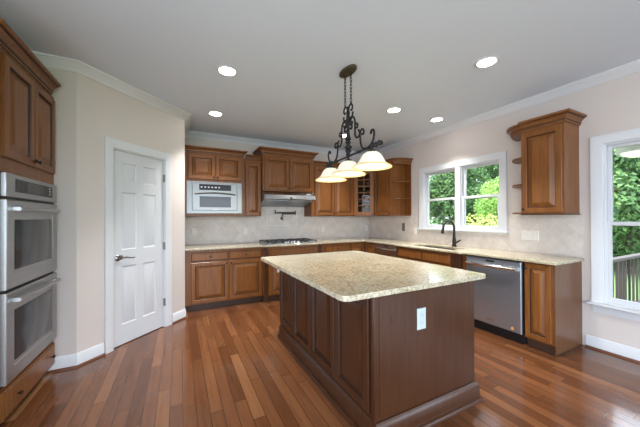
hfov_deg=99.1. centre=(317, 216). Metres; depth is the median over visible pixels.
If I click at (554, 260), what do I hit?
countertop
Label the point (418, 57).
ceiling
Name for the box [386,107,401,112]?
recessed light
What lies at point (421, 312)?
outlet plate
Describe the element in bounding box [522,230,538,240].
outlet plate
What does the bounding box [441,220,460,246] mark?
gooseneck faucet
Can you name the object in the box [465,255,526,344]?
stainless dishwasher
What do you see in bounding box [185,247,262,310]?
base cabinet
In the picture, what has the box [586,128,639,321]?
window
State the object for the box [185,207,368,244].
backsplash
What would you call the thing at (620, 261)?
deck railing
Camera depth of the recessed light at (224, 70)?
2.60 m
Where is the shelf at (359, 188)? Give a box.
[358,187,369,189]
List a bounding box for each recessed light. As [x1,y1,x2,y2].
[208,111,222,116]
[216,65,237,76]
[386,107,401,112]
[430,117,443,121]
[474,56,499,68]
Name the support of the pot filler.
attached to the backsplash at (209, 229)
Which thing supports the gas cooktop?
in the countertop at (554, 260)
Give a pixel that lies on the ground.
(437, 219)
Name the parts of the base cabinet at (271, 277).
corner post, door, drawer, corner post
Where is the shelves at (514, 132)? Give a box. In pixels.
[506,124,521,213]
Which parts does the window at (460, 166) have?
sash, sash, sill, sash, sash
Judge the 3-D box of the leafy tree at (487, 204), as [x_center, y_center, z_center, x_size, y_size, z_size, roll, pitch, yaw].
[6.505,0.243,9.573,2.057,3.371,1.711,0,0,-39]
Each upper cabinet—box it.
[185,145,247,215]
[243,154,261,215]
[252,146,317,192]
[304,160,353,215]
[354,171,373,215]
[374,159,404,215]
[518,108,586,214]
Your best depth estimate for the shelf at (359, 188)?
5.72 m
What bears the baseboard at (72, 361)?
attached to the wall at (65, 96)
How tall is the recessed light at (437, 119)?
0.008 m
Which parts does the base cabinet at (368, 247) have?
door, door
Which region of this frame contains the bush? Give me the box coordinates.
[453,212,497,230]
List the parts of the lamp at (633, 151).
lamp shade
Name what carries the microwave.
in the upper cabinet at (203, 165)
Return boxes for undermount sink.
[422,246,454,249]
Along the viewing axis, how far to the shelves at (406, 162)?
4.96 m
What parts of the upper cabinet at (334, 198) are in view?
door, crown, door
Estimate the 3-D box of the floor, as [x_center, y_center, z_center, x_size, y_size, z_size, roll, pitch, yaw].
[0.698,1.386,1.013,5.360,0.100,8.600,0,0,-27]
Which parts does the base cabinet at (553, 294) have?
door, panel, shoe trim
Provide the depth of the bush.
7.39 m
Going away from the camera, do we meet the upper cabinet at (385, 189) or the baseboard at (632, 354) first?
the baseboard at (632, 354)
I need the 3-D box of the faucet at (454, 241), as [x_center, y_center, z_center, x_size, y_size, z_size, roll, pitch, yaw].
[2.022,0.372,4.028,0.068,0.130,0.068,0,0,-27]
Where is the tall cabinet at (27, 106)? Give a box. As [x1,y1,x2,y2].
[0,18,60,423]
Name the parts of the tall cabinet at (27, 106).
door, drawer, crown, door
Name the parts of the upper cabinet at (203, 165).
door, crown, door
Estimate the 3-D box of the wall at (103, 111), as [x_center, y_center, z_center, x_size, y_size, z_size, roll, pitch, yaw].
[-2.031,-0.016,3.092,0.100,2.745,1.274,0,0,18]
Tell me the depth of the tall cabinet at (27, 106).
1.91 m
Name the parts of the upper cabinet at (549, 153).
door, rail, crown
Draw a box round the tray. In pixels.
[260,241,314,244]
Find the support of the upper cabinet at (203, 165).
attached to the wall at (250, 148)
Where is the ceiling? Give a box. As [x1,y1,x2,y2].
[0,0,639,152]
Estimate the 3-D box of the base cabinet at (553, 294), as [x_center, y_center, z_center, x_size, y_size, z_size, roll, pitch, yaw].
[2.437,0.899,2.828,0.611,0.876,0.260,0,0,-27]
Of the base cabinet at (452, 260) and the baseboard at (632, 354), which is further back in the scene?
the base cabinet at (452, 260)
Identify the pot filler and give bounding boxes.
[275,210,295,220]
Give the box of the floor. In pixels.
[0,299,639,426]
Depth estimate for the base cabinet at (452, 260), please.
3.76 m
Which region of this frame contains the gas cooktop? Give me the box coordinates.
[260,238,316,244]
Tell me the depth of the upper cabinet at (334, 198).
5.25 m
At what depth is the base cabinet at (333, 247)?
4.96 m
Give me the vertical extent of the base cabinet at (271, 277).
0.876 m
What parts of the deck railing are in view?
post, rail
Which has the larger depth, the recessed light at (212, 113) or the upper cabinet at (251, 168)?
the upper cabinet at (251, 168)
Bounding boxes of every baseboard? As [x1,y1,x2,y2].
[44,342,105,374]
[172,309,186,323]
[585,334,639,363]
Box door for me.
[104,137,171,353]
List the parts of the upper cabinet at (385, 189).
door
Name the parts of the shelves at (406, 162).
panel, shelf, crown, panel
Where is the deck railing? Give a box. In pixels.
[613,253,639,302]
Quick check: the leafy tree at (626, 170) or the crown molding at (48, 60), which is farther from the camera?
the leafy tree at (626, 170)
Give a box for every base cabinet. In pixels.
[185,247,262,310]
[262,244,321,302]
[322,243,349,252]
[350,242,375,253]
[397,246,466,269]
[524,261,582,356]
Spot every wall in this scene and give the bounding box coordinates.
[23,67,76,356]
[77,73,184,352]
[185,137,360,244]
[372,71,639,348]
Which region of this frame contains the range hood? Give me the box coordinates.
[261,191,315,206]
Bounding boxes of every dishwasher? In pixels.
[374,243,396,257]
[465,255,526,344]
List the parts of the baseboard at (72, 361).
shoe moulding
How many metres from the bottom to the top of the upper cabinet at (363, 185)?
1.028 m
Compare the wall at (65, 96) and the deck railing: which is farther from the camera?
the deck railing
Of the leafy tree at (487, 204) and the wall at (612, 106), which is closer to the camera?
the wall at (612, 106)
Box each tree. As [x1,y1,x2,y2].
[429,166,495,228]
[454,164,498,229]
[472,176,498,224]
[613,149,639,273]
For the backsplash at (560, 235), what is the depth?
3.42 m
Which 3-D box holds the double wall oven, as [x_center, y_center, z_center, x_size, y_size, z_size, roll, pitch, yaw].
[-2.303,0.389,1.924,0.592,1.327,0.770,0,0,-27]
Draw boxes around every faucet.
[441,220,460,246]
[452,238,456,246]
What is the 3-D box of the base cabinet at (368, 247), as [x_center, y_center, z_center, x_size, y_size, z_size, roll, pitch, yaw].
[0.951,0.917,5.442,0.898,0.876,0.927,0,0,-27]
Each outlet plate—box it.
[192,228,195,235]
[417,307,425,329]
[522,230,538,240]
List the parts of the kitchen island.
raised panel, raised panel, raised panel, raised panel, corner post, moulding, panel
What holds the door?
in the wall at (103, 111)
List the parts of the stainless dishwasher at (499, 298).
handle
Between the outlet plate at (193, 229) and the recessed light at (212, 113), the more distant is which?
the outlet plate at (193, 229)
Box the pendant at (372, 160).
[315,64,391,182]
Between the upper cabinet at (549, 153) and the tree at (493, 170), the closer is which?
the upper cabinet at (549, 153)
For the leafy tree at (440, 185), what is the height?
5.284 m
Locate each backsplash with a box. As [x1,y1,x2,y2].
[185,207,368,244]
[368,214,583,257]
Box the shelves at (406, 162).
[390,158,412,215]
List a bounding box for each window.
[416,151,508,233]
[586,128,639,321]
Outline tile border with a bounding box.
[267,209,296,225]
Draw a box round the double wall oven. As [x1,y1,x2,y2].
[0,172,60,386]
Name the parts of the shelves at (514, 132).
crown, panel, shelf, shelf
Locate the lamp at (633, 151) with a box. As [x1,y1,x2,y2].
[614,144,639,157]
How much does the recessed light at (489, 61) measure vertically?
0.008 m
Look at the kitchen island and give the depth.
1.81 m
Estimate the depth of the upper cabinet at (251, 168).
4.55 m
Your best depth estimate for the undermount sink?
4.20 m
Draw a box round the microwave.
[186,181,241,213]
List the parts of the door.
handle, panel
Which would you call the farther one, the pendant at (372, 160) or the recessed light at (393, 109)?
the recessed light at (393, 109)
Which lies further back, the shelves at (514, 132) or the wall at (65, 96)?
the shelves at (514, 132)
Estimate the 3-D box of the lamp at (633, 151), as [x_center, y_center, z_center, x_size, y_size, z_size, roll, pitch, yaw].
[3.701,-0.784,3.109,0.430,0.195,0.430,0,0,-27]
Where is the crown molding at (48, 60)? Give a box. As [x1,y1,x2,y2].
[0,46,639,156]
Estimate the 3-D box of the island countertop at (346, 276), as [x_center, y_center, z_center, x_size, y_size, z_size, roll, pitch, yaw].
[0.326,0.451,2.520,1.278,0.032,1.708,0,0,-27]
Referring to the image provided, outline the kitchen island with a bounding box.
[277,270,483,426]
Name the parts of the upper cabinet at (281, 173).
door, crown, door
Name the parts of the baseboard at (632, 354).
shoe moulding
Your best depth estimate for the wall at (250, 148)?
4.81 m
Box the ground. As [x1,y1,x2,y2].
[429,219,639,300]
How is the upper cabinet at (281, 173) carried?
attached to the wall at (250, 148)
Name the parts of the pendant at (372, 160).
lamp shade, scroll arm, chain, lamp shade, chain, scroll arm, lamp shade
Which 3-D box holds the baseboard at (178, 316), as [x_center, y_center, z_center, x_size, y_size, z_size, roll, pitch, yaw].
[-1.800,1.298,3.568,0.034,0.120,0.218,0,0,18]
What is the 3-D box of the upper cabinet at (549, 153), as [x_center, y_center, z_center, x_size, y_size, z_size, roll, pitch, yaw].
[2.508,-0.536,2.924,0.392,1.030,0.454,0,0,-27]
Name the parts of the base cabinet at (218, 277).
drawer, door, drawer, door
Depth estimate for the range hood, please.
4.76 m
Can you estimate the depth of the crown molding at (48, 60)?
3.17 m
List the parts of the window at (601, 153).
sill, frame, sash, sash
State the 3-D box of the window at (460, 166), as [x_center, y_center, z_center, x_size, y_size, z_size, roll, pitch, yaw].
[2.143,-0.308,4.152,0.190,1.070,1.469,0,0,-27]
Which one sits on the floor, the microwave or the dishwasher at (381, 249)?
the dishwasher at (381, 249)
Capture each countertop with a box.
[185,237,583,265]
[261,251,485,301]

